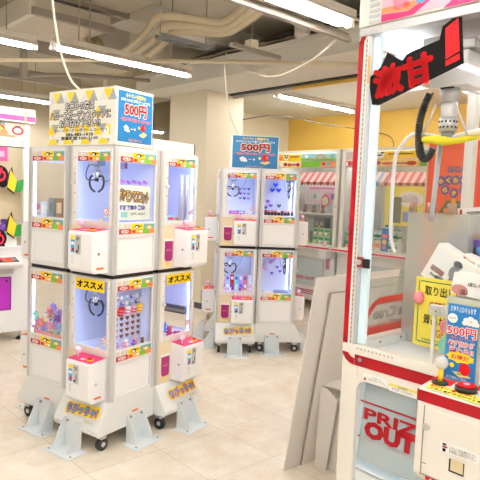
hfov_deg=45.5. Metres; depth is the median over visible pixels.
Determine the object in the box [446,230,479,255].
box
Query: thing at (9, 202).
wall
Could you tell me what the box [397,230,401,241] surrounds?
drink bottle
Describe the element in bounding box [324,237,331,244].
snack box
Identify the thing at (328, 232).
snack box
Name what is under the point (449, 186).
print
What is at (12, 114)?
print
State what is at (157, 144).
box
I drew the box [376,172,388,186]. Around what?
striped awning
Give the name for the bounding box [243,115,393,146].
cable
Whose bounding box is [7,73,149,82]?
brace
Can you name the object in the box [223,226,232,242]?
outlet
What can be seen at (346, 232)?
snack box
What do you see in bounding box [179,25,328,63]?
cable
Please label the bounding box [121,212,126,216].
print
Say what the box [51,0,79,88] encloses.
power cable
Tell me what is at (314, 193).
poster
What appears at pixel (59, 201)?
box
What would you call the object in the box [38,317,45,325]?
plush toy
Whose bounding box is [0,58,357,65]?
pipe
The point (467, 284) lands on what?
box
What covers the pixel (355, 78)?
trim
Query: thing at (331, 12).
ceiling light
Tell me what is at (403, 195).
poster
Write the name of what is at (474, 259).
box
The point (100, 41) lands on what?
pipe
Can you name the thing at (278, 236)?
machine
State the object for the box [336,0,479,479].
machine
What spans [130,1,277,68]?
pipe
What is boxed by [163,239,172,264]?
outlet
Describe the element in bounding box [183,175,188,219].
pole
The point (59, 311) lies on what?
plush toy
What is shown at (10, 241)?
box
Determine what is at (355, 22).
cable
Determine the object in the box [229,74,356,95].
trim
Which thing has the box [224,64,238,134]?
power cable
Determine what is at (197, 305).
baseboard
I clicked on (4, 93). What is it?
ceiling light
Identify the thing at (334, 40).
cable
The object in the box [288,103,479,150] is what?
wall
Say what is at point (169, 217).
box
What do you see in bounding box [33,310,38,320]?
plush toy
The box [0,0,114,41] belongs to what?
board
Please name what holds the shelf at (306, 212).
attached to the machine at (314, 260)
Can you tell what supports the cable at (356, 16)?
on the cable at (327, 24)
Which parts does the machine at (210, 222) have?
door, door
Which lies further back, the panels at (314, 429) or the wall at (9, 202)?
the wall at (9, 202)
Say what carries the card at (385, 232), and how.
on the machine at (409, 262)
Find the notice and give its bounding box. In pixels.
[412,276,479,359]
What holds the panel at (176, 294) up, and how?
attached to the machine at (182, 245)
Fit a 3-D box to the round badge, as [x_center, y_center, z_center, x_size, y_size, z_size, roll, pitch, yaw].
[1.098,-0.503,7.366,0.009,0.152,0.136,-2,6,-42]
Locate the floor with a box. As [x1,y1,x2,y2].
[0,279,401,479]
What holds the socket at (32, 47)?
attached to the ceiling light at (9, 37)
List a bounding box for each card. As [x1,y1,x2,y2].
[381,228,388,251]
[444,303,479,383]
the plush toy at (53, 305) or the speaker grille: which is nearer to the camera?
the speaker grille
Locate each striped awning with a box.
[295,172,335,185]
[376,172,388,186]
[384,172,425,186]
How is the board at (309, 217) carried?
on the machine at (314, 260)
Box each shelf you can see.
[164,303,185,313]
[293,211,332,214]
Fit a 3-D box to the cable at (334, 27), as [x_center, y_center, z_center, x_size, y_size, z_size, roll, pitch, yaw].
[0.105,-2.021,5.988,0.064,0.064,3.361,-2,6,-42]
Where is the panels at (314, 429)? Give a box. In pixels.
[283,269,399,471]
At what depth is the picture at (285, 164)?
7.72 m
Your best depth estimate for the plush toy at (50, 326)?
3.45 m
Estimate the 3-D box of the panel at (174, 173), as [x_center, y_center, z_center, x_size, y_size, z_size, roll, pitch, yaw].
[-0.430,-0.313,3.774,0.270,0.355,0.002,5,5,33]
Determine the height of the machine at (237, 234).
1.690 m
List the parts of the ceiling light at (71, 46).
hanging rod, hanging rod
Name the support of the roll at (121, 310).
hanging from the board at (128, 327)
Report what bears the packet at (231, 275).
on the packet
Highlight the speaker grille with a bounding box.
[369,0,379,23]
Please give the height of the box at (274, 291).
0.022 m
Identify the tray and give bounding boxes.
[155,0,210,50]
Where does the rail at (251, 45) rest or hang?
hanging from the ceiling at (265, 26)
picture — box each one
[0,122,24,137]
[279,155,298,160]
[280,162,299,166]
[301,154,335,160]
[377,152,412,157]
[377,160,415,164]
[381,0,475,21]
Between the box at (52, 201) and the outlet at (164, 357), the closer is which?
the box at (52, 201)
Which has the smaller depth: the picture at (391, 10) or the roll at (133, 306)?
the picture at (391, 10)
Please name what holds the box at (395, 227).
on the display stand
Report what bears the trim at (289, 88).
attached to the ceiling at (210, 76)
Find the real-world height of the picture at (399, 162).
0.056 m
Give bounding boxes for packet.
[226,274,229,281]
[230,274,233,281]
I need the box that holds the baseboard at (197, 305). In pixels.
[187,300,201,308]
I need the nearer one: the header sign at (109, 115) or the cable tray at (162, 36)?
the header sign at (109, 115)
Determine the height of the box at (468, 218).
0.126 m
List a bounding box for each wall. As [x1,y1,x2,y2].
[0,77,170,265]
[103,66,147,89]
[243,112,288,151]
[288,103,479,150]
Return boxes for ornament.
[120,179,147,184]
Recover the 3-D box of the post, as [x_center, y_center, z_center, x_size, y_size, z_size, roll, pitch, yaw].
[0.672,0.327,1.971,0.026,0.205,0.046,-2,6,-42]
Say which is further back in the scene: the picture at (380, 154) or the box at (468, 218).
the picture at (380, 154)
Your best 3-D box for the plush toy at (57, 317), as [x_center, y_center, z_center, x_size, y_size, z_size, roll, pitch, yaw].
[-1.104,0.477,3.453,0.040,0.064,0.040,2,5,-9]
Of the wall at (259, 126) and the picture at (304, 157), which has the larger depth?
the wall at (259, 126)
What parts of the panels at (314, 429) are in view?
support leg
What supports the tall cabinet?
on the floor
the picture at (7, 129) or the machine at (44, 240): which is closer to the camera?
the machine at (44, 240)
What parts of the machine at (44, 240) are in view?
panel, panel, corner frame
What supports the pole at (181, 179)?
on the machine at (182, 245)
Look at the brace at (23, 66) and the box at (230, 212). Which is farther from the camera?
the brace at (23, 66)
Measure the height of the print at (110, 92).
0.294 m
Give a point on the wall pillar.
(201, 119)
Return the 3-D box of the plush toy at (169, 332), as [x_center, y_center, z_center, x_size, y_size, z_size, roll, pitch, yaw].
[-0.448,0.574,3.616,0.038,0.063,0.038,-1,5,-34]
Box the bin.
[446,295,479,373]
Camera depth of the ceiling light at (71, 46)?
4.63 m
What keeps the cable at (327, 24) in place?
on the ceiling at (210, 76)
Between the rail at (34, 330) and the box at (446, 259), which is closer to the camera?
the box at (446, 259)
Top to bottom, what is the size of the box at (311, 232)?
0.155 m
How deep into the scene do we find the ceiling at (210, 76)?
6.58 m
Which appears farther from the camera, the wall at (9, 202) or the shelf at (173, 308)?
the wall at (9, 202)
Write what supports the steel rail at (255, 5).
hanging from the ceiling at (265, 26)
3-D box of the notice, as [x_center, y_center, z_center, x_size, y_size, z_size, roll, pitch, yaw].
[0.777,0.284,2.120,0.004,0.265,0.290,-2,6,-42]
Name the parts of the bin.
lid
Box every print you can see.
[0,107,34,121]
[48,88,116,144]
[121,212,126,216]
[431,175,475,245]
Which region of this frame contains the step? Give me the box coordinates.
[372,239,404,251]
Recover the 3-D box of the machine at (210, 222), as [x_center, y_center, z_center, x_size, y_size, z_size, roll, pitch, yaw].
[-0.181,0.142,5.845,0.579,1.690,0.494,2,4,-5]
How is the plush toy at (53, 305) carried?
on the plush toy
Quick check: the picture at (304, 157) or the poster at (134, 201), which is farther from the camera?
the picture at (304, 157)
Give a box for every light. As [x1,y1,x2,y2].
[0,0,38,50]
[0,62,49,104]
[49,0,194,78]
[152,103,165,133]
[265,0,359,28]
[273,91,355,112]
[357,36,411,344]
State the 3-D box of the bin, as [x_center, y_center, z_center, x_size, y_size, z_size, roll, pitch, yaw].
[0.836,0.325,1.921,0.129,0.234,0.256,-2,6,-42]
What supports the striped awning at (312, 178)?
attached to the machine at (314, 260)
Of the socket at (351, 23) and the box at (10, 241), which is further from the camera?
the box at (10, 241)
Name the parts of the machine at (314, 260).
header panel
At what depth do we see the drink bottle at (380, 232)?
6.91 m
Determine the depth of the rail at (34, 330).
3.46 m
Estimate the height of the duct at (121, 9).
0.280 m
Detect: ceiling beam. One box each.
[0,0,129,74]
[148,21,357,103]
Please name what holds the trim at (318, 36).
attached to the ceiling at (210, 76)
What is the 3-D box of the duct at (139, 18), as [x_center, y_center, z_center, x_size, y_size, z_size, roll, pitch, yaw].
[-0.465,-2.270,6.310,2.000,0.200,0.400,-2,6,-42]
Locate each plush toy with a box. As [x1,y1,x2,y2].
[0,219,6,231]
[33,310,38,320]
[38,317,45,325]
[44,312,49,321]
[47,307,53,317]
[47,321,53,330]
[50,302,56,310]
[54,314,60,322]
[57,308,61,318]
[57,321,61,332]
[121,341,126,348]
[166,326,172,335]
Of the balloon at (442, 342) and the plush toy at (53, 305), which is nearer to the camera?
the balloon at (442, 342)
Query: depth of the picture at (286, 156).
7.77 m
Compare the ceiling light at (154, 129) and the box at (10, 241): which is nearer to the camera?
the box at (10, 241)
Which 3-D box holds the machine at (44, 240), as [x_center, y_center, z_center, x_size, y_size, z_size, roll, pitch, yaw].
[-1.183,0.279,3.585,0.579,1.690,0.494,5,5,33]
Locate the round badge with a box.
[321,195,328,206]
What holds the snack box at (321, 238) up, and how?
on the machine at (314, 260)
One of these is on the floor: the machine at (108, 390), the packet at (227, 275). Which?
the machine at (108, 390)
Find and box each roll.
[118,307,124,316]
[124,306,130,315]
[130,304,136,313]
[136,303,142,312]
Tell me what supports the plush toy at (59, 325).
on the rail at (34, 330)
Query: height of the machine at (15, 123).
2.155 m
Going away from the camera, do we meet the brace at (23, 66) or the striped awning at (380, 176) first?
the brace at (23, 66)
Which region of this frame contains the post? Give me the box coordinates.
[429,304,444,363]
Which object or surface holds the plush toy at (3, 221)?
on the plush toy
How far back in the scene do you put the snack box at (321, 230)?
7.40 m
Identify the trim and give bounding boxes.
[135,24,359,77]
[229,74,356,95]
[233,87,292,98]
[292,77,356,89]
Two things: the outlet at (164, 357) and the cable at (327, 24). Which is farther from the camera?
the cable at (327, 24)
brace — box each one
[0,65,80,89]
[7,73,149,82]
[19,47,27,78]
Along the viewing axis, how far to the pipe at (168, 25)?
4.70 m
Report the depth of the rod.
4.86 m
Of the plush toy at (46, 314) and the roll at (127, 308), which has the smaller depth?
the roll at (127, 308)
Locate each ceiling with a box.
[0,0,360,86]
[136,31,467,119]
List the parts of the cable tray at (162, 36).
hanging rod, hanging rod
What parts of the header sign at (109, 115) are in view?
price panel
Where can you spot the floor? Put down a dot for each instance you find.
(247, 404)
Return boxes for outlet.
[160,353,169,379]
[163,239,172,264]
[220,303,229,319]
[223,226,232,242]
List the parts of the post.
post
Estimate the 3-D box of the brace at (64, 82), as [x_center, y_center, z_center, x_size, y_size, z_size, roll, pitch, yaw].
[-2.788,-1.816,5.982,2.400,0.120,0.061,-2,6,-42]
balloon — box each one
[414,291,423,305]
[438,336,445,354]
[439,319,447,335]
[442,305,448,319]
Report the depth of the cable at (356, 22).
6.13 m
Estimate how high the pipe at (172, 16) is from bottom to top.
0.136 m
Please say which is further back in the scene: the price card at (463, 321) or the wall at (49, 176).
the wall at (49, 176)
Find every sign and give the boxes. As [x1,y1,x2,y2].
[48,86,152,148]
[120,163,126,168]
[230,134,278,169]
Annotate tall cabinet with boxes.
[421,140,479,276]
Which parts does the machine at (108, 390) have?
coin panel, coin panel, panel, door, panel, claw arm, claw arm, door, claw arm, claw arm, corner frame, panel, panel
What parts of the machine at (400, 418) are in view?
perforated rail, claw arm, spring rod, gantry rail, depth rod, deck plate, service door, spring rod, claw arm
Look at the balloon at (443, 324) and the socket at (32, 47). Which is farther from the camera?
the socket at (32, 47)
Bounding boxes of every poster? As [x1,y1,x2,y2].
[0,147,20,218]
[119,185,149,219]
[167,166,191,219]
[305,185,334,204]
[384,186,424,226]
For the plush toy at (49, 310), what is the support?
on the plush toy
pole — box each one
[178,175,183,220]
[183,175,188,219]
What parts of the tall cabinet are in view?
panel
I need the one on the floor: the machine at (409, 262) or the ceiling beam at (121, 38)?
the machine at (409, 262)
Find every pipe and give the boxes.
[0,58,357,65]
[82,37,122,64]
[95,36,127,65]
[121,6,246,51]
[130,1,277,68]
[132,0,264,53]
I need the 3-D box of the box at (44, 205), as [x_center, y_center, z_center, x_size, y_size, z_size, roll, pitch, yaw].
[-1.172,-0.182,3.478,0.061,0.100,0.051,5,5,33]
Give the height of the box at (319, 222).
0.175 m
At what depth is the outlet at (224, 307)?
5.27 m
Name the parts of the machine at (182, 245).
panel, corner frame, panel, door, panel, door, coin panel, coin panel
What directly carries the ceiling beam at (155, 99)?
attached to the ceiling at (265, 26)
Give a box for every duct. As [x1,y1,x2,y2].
[54,0,159,19]
[109,4,272,55]
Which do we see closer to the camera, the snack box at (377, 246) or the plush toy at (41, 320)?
the plush toy at (41, 320)
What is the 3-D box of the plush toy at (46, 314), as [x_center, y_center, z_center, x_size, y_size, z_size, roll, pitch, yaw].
[-1.179,0.471,3.497,0.040,0.065,0.040,3,5,8]
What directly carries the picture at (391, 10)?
on the machine at (400, 418)
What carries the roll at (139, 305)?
hanging from the board at (128, 327)
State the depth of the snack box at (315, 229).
7.48 m
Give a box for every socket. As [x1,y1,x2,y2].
[30,42,37,50]
[50,40,56,50]
[345,20,354,28]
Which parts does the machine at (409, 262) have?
header panel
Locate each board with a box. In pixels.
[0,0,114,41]
[106,288,140,346]
[301,213,332,238]
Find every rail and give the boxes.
[33,329,61,338]
[223,0,351,42]
[229,23,280,59]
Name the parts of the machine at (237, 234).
panel, panel, panel, corner frame, door, panel, door, coin panel, coin panel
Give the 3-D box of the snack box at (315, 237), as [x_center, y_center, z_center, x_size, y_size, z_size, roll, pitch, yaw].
[1.007,-0.007,7.503,0.061,0.100,0.085,-2,6,-42]
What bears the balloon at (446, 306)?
on the balloon at (443, 324)
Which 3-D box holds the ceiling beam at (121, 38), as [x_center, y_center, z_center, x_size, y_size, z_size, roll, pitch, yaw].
[-3.119,-2.171,5.293,4.600,0.450,0.350,-2,6,-42]
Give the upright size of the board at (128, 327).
0.360 m
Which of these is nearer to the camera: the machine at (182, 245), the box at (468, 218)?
the box at (468, 218)
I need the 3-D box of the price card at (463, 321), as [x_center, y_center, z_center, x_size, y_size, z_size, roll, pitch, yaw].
[0.729,0.325,1.862,0.040,0.275,0.124,-2,6,-42]
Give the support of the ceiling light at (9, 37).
hanging from the ceiling at (265, 26)
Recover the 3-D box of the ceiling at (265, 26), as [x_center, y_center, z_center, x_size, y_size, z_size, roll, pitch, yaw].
[0.987,-2.185,4.045,19.000,0.100,19.000,-2,6,-42]
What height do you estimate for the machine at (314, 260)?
2.070 m
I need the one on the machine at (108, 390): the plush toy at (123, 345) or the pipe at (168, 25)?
the plush toy at (123, 345)
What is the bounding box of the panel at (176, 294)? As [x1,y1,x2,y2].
[165,276,187,306]
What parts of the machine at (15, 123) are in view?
deck plate, dark trim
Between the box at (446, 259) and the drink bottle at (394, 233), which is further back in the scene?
the drink bottle at (394, 233)
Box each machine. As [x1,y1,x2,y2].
[0,106,34,339]
[15,146,71,437]
[42,145,162,460]
[153,151,209,434]
[193,170,218,338]
[203,168,260,358]
[254,170,307,355]
[278,149,342,299]
[331,145,428,319]
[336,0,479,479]
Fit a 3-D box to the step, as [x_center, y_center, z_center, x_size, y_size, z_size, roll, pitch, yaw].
[1.769,0.064,6.861,0.080,0.119,0.420,-2,6,-42]
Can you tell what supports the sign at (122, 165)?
attached to the machine at (108, 390)
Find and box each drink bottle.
[374,228,377,238]
[378,229,381,239]
[393,230,396,240]
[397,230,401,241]
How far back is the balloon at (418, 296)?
2.19 m
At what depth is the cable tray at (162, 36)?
4.65 m
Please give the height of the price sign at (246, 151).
0.303 m
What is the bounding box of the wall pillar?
[169,90,243,302]
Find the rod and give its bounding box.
[89,0,90,42]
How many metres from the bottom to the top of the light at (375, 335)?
1.150 m
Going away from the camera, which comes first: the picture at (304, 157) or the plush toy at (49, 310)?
the plush toy at (49, 310)
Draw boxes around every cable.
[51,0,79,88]
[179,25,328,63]
[181,17,359,63]
[184,22,355,64]
[192,16,359,58]
[204,22,358,58]
[209,27,335,58]
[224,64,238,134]
[225,39,336,76]
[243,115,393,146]
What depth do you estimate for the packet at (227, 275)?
5.47 m
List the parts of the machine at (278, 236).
panel, panel, door, door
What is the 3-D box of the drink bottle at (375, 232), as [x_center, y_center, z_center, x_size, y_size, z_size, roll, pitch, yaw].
[1.660,-0.075,6.977,0.056,0.130,0.056,2,4,0]
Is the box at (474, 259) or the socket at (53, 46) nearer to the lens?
the box at (474, 259)
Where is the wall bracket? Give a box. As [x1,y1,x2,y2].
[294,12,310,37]
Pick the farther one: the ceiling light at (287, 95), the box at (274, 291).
the ceiling light at (287, 95)
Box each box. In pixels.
[5,235,16,245]
[41,202,48,216]
[49,198,55,216]
[56,198,63,217]
[149,139,194,154]
[167,215,173,220]
[229,210,238,213]
[273,290,287,292]
[310,231,312,240]
[313,227,318,235]
[313,235,318,243]
[314,217,330,228]
[318,236,326,243]
[319,228,324,235]
[324,228,332,236]
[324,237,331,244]
[345,231,348,238]
[374,241,380,250]
[384,225,397,230]
[421,242,479,280]
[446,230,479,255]
[451,272,479,299]
[457,207,479,234]
[462,253,479,268]

